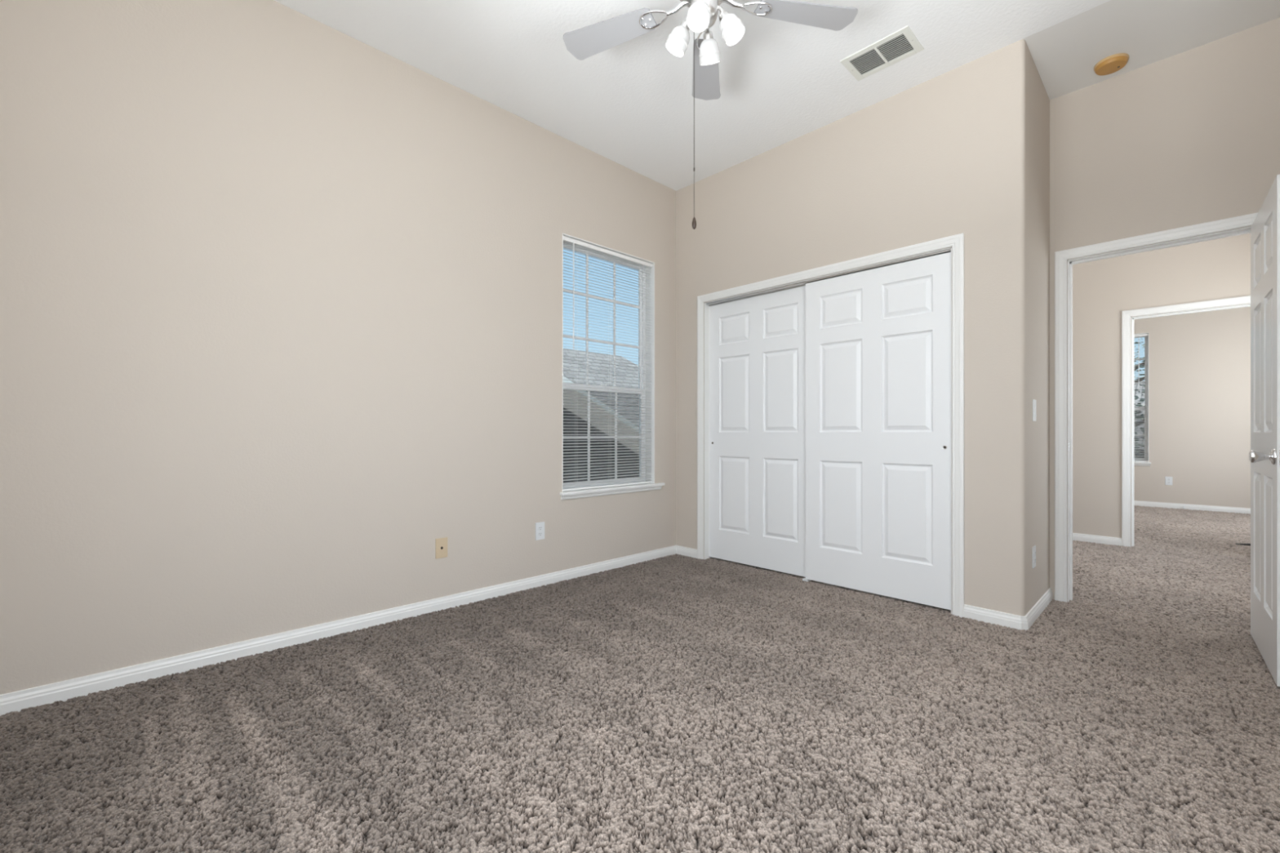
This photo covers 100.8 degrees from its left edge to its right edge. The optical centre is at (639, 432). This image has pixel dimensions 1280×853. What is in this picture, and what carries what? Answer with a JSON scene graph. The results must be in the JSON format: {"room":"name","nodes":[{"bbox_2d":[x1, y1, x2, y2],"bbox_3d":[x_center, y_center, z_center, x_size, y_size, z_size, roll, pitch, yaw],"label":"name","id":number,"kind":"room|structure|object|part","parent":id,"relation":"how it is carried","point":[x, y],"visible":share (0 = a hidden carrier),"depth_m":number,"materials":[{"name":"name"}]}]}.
{"room":"empty bedroom","nodes":[
{"label":"empty bedroom","id":0,"kind":"room"},
{"bbox_2d":[0,0,675,694],"bbox_3d":[-0.828,-0.497,3.457,4.720,3.070,0.140,0,0,-44],"label":"wall","id":1,"kind":"structure","parent":0,"point":[281,293],"depth_m":2.47,"materials":[{"name":"beige paint"}]},
{"bbox_2d":[0,545,675,715],"bbox_3d":[-1.036,0.988,3.148,3.750,0.076,0.014,0,0,-44],"label":"baseboard","id":2,"kind":"structure","parent":1,"relation":"attached to","point":[18,700],"depth_m":2.48,"materials":[{"name":"white wood"}]},
{"bbox_2d":[435,537,447,559],"bbox_3d":[-1.140,0.666,3.047,0.070,0.115,0.014,0,0,-44],"label":"cable plate","id":3,"kind":"object","parent":1,"relation":"attached to","point":[441,543],"visible":1,"depth_m":3.04,"materials":[{"name":"beige plastic"}]},
{"bbox_2d":[535,521,544,540],"bbox_3d":[-0.663,0.655,3.514,0.070,0.115,0.008,0,0,-44],"label":"power outlet","id":4,"kind":"object","parent":1,"relation":"attached to","point":[540,526],"visible":1,"depth_m":3.51,"materials":[{"name":"white plastic"}]},
{"bbox_2d":[560,233,664,500],"bbox_3d":[-0.223,-0.453,4.024,1.024,1.836,0.172,0,0,-44],"label":"window","id":5,"kind":"structure","parent":1,"relation":"in","point":[575,494],"depth_m":4.24,"materials":[{"name":"white"}]},
{"bbox_3d":[-0.298,-0.828,4.052,0.846,1.031,0.020,0,0,-44],"label":"sash","id":6,"kind":"part","parent":5,"relation":"part of","materials":[{"name":"clear glass"}]},
{"bbox_3d":[-0.285,0.014,4.038,0.846,0.740,0.017,0,0,-44],"label":"sash","id":7,"kind":"part","parent":5,"relation":"part of","materials":[{"name":"white plastic"}]},
{"bbox_2d":[563,235,652,491],"bbox_3d":[-0.224,-0.477,3.975,0.890,1.769,0.038,0,0,-44],"label":"window blind","id":8,"kind":"object","parent":5,"relation":"attached to","point":[566,239],"visible":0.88,"depth_m":3.94,"materials":[{"name":"white plastic"}]},
{"bbox_3d":[-0.229,0.402,3.980,0.884,0.012,0.024,0,0,-44],"label":"rail","id":9,"kind":"part","parent":8,"relation":"part of","materials":[{"name":"white plastic"}]},
{"bbox_3d":[-0.229,-0.470,3.980,0.001,1.739,0.025,0,0,-44],"label":"ladder cord","id":10,"kind":"part","parent":8,"relation":"part of","materials":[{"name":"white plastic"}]},
{"bbox_3d":[-0.208,0.422,4.009,1.024,0.021,0.128,0,0,-44],"label":"sill","id":11,"kind":"part","parent":5,"relation":"part of","materials":[{"name":"white wood"}]},
{"bbox_2d":[0,505,1279,852],"bbox_3d":[2.718,1.023,4.132,10.530,0.014,4.850,0,0,-44],"label":"floor","id":12,"kind":"structure","parent":0,"point":[676,703],"depth_m":1.81,"materials":[{"name":"carpet"}]},
{"bbox_2d":[273,0,1279,191],"bbox_3d":[0.363,-2.082,2.230,4.720,0.100,4.520,0,0,-44],"label":"ceiling","id":13,"kind":"structure","parent":0,"point":[630,104],"depth_m":2.85,"materials":[{"name":"white paint"}]},
{"bbox_2d":[563,0,857,229],"bbox_3d":[0.230,-1.419,2.094,1.219,1.227,1.253,0,0,-44],"label":"ceiling fan","id":14,"kind":"object","parent":13,"relation":"hanging from","point":[583,43],"visible":1,"depth_m":2.21,"materials":[{"name":"white wood"}]},
{"bbox_3d":[-0.138,-1.745,2.321,0.428,0.026,0.147,0,0,26],"label":"blade","id":15,"kind":"part","parent":14,"relation":"part of","materials":[{"name":"white wood"}]},
{"bbox_3d":[0.154,-1.602,2.162,0.053,0.074,0.058,0,0,-44],"label":"bulb","id":16,"kind":"part","parent":14,"relation":"part of","materials":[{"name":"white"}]},
{"bbox_3d":[0.151,-1.598,2.163,0.093,0.104,0.100,0,0,-44],"label":"lamp shade","id":17,"kind":"part","parent":14,"relation":"part of","materials":[{"name":"white glass"}]},
{"bbox_3d":[0.215,-1.345,2.100,0.003,0.605,0.004,0,0,-44],"label":"pull chain","id":18,"kind":"part","parent":14,"relation":"part of","materials":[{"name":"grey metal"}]},
{"bbox_3d":[0.215,-0.829,2.100,0.018,0.048,0.018,0,0,-44],"label":"pull knob","id":19,"kind":"part","parent":14,"relation":"part of","materials":[{"name":"brown wood"}]},
{"bbox_3d":[0.215,-0.946,2.100,0.002,0.192,0.002,0,0,-44],"label":"pull cord","id":20,"kind":"part","parent":14,"relation":"part of","materials":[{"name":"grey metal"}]},
{"bbox_3d":[0.226,-1.598,2.021,0.100,0.104,0.093,0,0,-44],"label":"lamp shade","id":21,"kind":"part","parent":14,"relation":"part of","materials":[{"name":"white glass"}]},
{"bbox_3d":[0.226,-1.602,2.024,0.058,0.074,0.053,0,0,-44],"label":"bulb","id":22,"kind":"part","parent":14,"relation":"part of","materials":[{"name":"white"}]},
{"bbox_3d":[0.319,-1.745,2.566,0.147,0.026,0.428,0,0,8],"label":"blade","id":23,"kind":"part","parent":14,"relation":"part of","materials":[{"name":"white wood"}]},
{"bbox_3d":[0.293,-1.598,2.237,0.100,0.104,0.093,0,0,-44],"label":"lamp shade","id":24,"kind":"part","parent":14,"relation":"part of","materials":[{"name":"white glass"}]},
{"bbox_3d":[0.317,-1.677,2.110,0.047,0.049,0.014,0,0,18],"label":"lamp arm","id":25,"kind":"part","parent":14,"relation":"part of","materials":[{"name":"silver metal"}]},
{"bbox_3d":[0.367,-1.598,2.095,0.093,0.104,0.100,0,0,-44],"label":"lamp shade","id":26,"kind":"part","parent":14,"relation":"part of","materials":[{"name":"white glass"}]},
{"bbox_3d":[0.364,-1.602,2.096,0.053,0.074,0.058,0,0,-44],"label":"bulb","id":27,"kind":"part","parent":14,"relation":"part of","materials":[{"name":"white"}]},
{"bbox_3d":[0.693,-1.745,2.207,0.428,0.026,0.147,0,0,-10],"label":"blade","id":28,"kind":"part","parent":14,"relation":"part of","materials":[{"name":"white wood"}]},
{"bbox_2d":[840,25,924,81],"bbox_3d":[1.299,-2.030,2.849,0.232,0.010,0.352,0,0,-44],"label":"ceiling vent","id":29,"kind":"object","parent":13,"relation":"in","point":[901,44],"visible":1,"depth_m":2.84,"materials":[{"name":"white metal"}]},
{"bbox_2d":[1093,53,1128,75],"bbox_3d":[2.589,-2.014,2.909,0.146,0.036,0.146,0,0,-44],"label":"smoke detector","id":30,"kind":"object","parent":13,"relation":"attached to","point":[1110,64],"visible":1,"depth_m":2.88,"materials":[{"name":"plastic"}]},
{"bbox_2d":[675,39,1028,616],"bbox_3d":[1.183,-0.497,3.632,0.110,3.070,2.409,0,0,-44],"label":"wall","id":31,"kind":"structure","parent":0,"point":[944,155],"depth_m":3.05,"materials":[{"name":"beige paint"}]},
{"bbox_2d":[675,545,697,558],"bbox_3d":[0.386,0.988,4.365,0.014,0.076,0.234,0,0,-44],"label":"baseboard","id":32,"kind":"structure","parent":31,"relation":"attached to","point":[682,550],"depth_m":4.36,"materials":[{"name":"white wood"}]},
{"bbox_2d":[705,248,951,306],"bbox_3d":[1.172,-1.027,3.645,0.088,0.014,1.764,0,0,-44],"label":"closet track","id":33,"kind":"object","parent":31,"relation":"attached to","point":[803,283],"visible":0.46,"depth_m":3.62,"materials":[{"name":"silver metal"}]},
{"bbox_2d":[709,285,805,577],"bbox_3d":[0.884,-0.007,3.968,0.037,2.022,0.905,0,0,-44],"label":"door","id":34,"kind":"structure","parent":33,"relation":"hanging from","point":[757,344],"depth_m":3.94,"materials":[{"name":"white paint"}]},
{"bbox_2d":[805,252,951,609],"bbox_3d":[1.460,-0.007,3.317,0.037,2.022,0.899,0,0,-44],"label":"door","id":35,"kind":"structure","parent":33,"relation":"hanging from","point":[878,340],"depth_m":3.27,"materials":[{"name":"white paint"}]},
{"bbox_2d":[697,233,964,617],"bbox_3d":[1.166,-0.036,3.639,0.128,2.124,1.896,0,0,-44],"label":"door frame","id":36,"kind":"structure","parent":31,"relation":"attached to","point":[956,242],"depth_m":3.06,"materials":[{"name":"white wood"}]},
{"bbox_2d":[1028,49,1049,611],"bbox_3d":[2.247,-0.497,3.063,0.623,3.070,0.110,0,0,-44],"label":"wall","id":37,"kind":"structure","parent":0,"point":[1038,99],"depth_m":3.00,"materials":[{"name":"beige paint"}]},
{"bbox_2d":[963,587,1052,630],"bbox_3d":[2.150,0.988,3.073,0.746,0.076,0.286,0,0,-44],"label":"baseboard","id":38,"kind":"structure","parent":37,"relation":"attached to","point":[980,614],"depth_m":2.83,"materials":[{"name":"white wood"}]},
{"bbox_2d":[1032,545,1035,568],"bbox_3d":[2.155,0.680,2.891,0.070,0.115,0.008,0,0,-44],"label":"power outlet","id":39,"kind":"object","parent":37,"relation":"attached to","point":[1034,546],"visible":1,"depth_m":2.88,"materials":[{"name":"white plastic"}]},
{"bbox_2d":[1032,399,1036,421],"bbox_3d":[2.162,-0.120,2.897,0.074,0.118,0.010,0,0,-44],"label":"light switch","id":40,"kind":"object","parent":37,"relation":"attached to","point":[1034,402],"visible":1,"depth_m":2.88,"materials":[{"name":"white plastic"}]},
{"bbox_2d":[1072,233,1250,546],"bbox_3d":[3.906,-0.497,5.285,0.120,3.070,5.070,0,0,-44],"label":"wall","id":41,"kind":"structure","parent":0,"point":[1220,268],"depth_m":4.82,"materials":[{"name":"beige paint"}]},
{"bbox_2d":[1072,533,1121,546],"bbox_3d":[3.252,0.988,5.863,0.014,0.076,3.090,0,0,-44],"label":"baseboard","id":42,"kind":"structure","parent":41,"relation":"attached to","point":[1076,536],"depth_m":4.87,"materials":[{"name":"white wood"}]},
{"bbox_2d":[1121,295,1250,546],"bbox_3d":[4.678,-0.031,4.478,0.137,2.113,0.884,0,0,-44],"label":"door frame","id":43,"kind":"structure","parent":41,"relation":"attached to","point":[1126,315],"depth_m":4.72,"materials":[{"name":"white wood"}]},
{"bbox_2d":[1049,17,1279,601],"bbox_3d":[2.015,-0.497,3.833,0.117,3.070,4.520,0,0,-44],"label":"wall","id":44,"kind":"structure","parent":0,"point":[1191,137],"depth_m":2.88,"materials":[{"name":"beige paint"}]},
{"bbox_2d":[1054,212,1257,602],"bbox_3d":[2.876,-0.034,2.933,0.134,2.120,0.900,0,0,-44],"label":"door frame","id":45,"kind":"structure","parent":44,"relation":"attached to","point":[1061,257],"depth_m":3.18,"materials":[{"name":"white wood"}]},
{"bbox_2d":[1248,174,1279,686],"bbox_3d":[2.795,-0.007,2.355,0.171,2.022,0.777,0,0,44],"label":"door","id":46,"kind":"structure","parent":44,"relation":"in","point":[1264,452],"depth_m":2.29,"materials":[{"name":"white paint"}]},
{"bbox_3d":[2.535,0.099,2.164,0.060,0.052,0.052,0,0,44],"label":"knob","id":47,"kind":"part","parent":46,"relation":"part of","materials":[{"name":"silver metal"}]},
{"bbox_2d":[1133,306,1250,508],"bbox_3d":[6.999,-0.497,7.367,0.140,3.070,3.750,0,0,-44],"label":"wall","id":48,"kind":"structure","parent":0,"point":[1200,362],"depth_m":6.92,"materials":[{"name":"beige paint"}]},
{"bbox_2d":[1133,332,1151,466],"bbox_3d":[6.693,-0.453,7.663,0.172,1.836,1.024,0,0,-44],"label":"window","id":49,"kind":"structure","parent":48,"relation":"in","point":[1146,358],"depth_m":7.36,"materials":[{"name":"white"}]},
{"bbox_3d":[6.769,-0.828,7.688,0.020,1.031,0.846,0,0,-44],"label":"sash","id":50,"kind":"part","parent":49,"relation":"part of","materials":[{"name":"clear glass"}]},
{"bbox_3d":[6.755,0.014,7.675,0.017,0.740,0.846,0,0,-44],"label":"sash","id":51,"kind":"part","parent":49,"relation":"part of","materials":[{"name":"white plastic"}]},
{"bbox_2d":[1133,333,1148,462],"bbox_3d":[6.692,-0.477,7.614,0.038,1.769,0.890,0,0,-44],"label":"window blind","id":52,"kind":"object","parent":49,"relation":"attached to","point":[1140,335],"visible":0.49,"depth_m":7.35,"materials":[{"name":"white plastic"}]},
{"bbox_3d":[6.915,-0.470,7.394,0.025,1.739,0.001,0,0,-44],"label":"ladder cord","id":53,"kind":"part","parent":52,"relation":"part of","materials":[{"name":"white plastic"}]},
{"bbox_3d":[6.677,0.422,7.648,0.128,0.021,1.024,0,0,-44],"label":"sill","id":54,"kind":"part","parent":49,"relation":"part of","materials":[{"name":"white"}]},
{"bbox_2d":[1164,476,1172,485],"bbox_3d":[7.125,0.655,7.132,0.008,0.115,0.070,0,0,-44],"label":"power outlet","id":55,"kind":"object","parent":48,"relation":"attached to","point":[1168,480],"visible":1,"depth_m":7.13,"materials":[{"name":"white plastic"}]},
{"bbox_2d":[1133,500,1250,514],"bbox_3d":[6.944,0.988,7.314,0.014,0.076,3.510,0,0,-44],"label":"baseboard","id":56,"kind":"structure","parent":48,"relation":"attached to","point":[1207,508],"depth_m":6.96,"materials":[{"name":"white wood"}]},
{"label":"outside","id":57,"kind":"structure","parent":0,"visible":0},
{"bbox_3d":[0.517,4.318,18.599,100.000,0.200,100.000,0,0,-44],"label":"ground","id":58,"kind":"structure","parent":57,"visible":0},
{"bbox_2d":[563,348,639,482],"bbox_3d":[-6.090,0.945,9.540,25.900,6.545,9.800,0,0,-44],"label":"house","id":59,"kind":"structure","parent":58,"relation":"on","point":[634,371],"depth_m":9.35,"materials":[{"name":"white"}]},
{"bbox_2d":[1133,341,1144,458],"bbox_3d":[9.036,0.956,10.701,4.423,6.530,4.433,0,0,-44],"label":"tree","id":60,"kind":"object","parent":58,"relation":"on","point":[1140,422],"visible":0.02,"depth_m":9.98,"materials":[{"name":"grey plant"}]},
{"bbox_2d":[1133,380,1144,546],"bbox_3d":[14.984,1.318,16.614,9.000,5.800,15.000,0,0,-44],"label":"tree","id":61,"kind":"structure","parent":58,"relation":"on","point":[1142,387],"depth_m":14.34,"materials":[{"name":"plant"}]}
]}

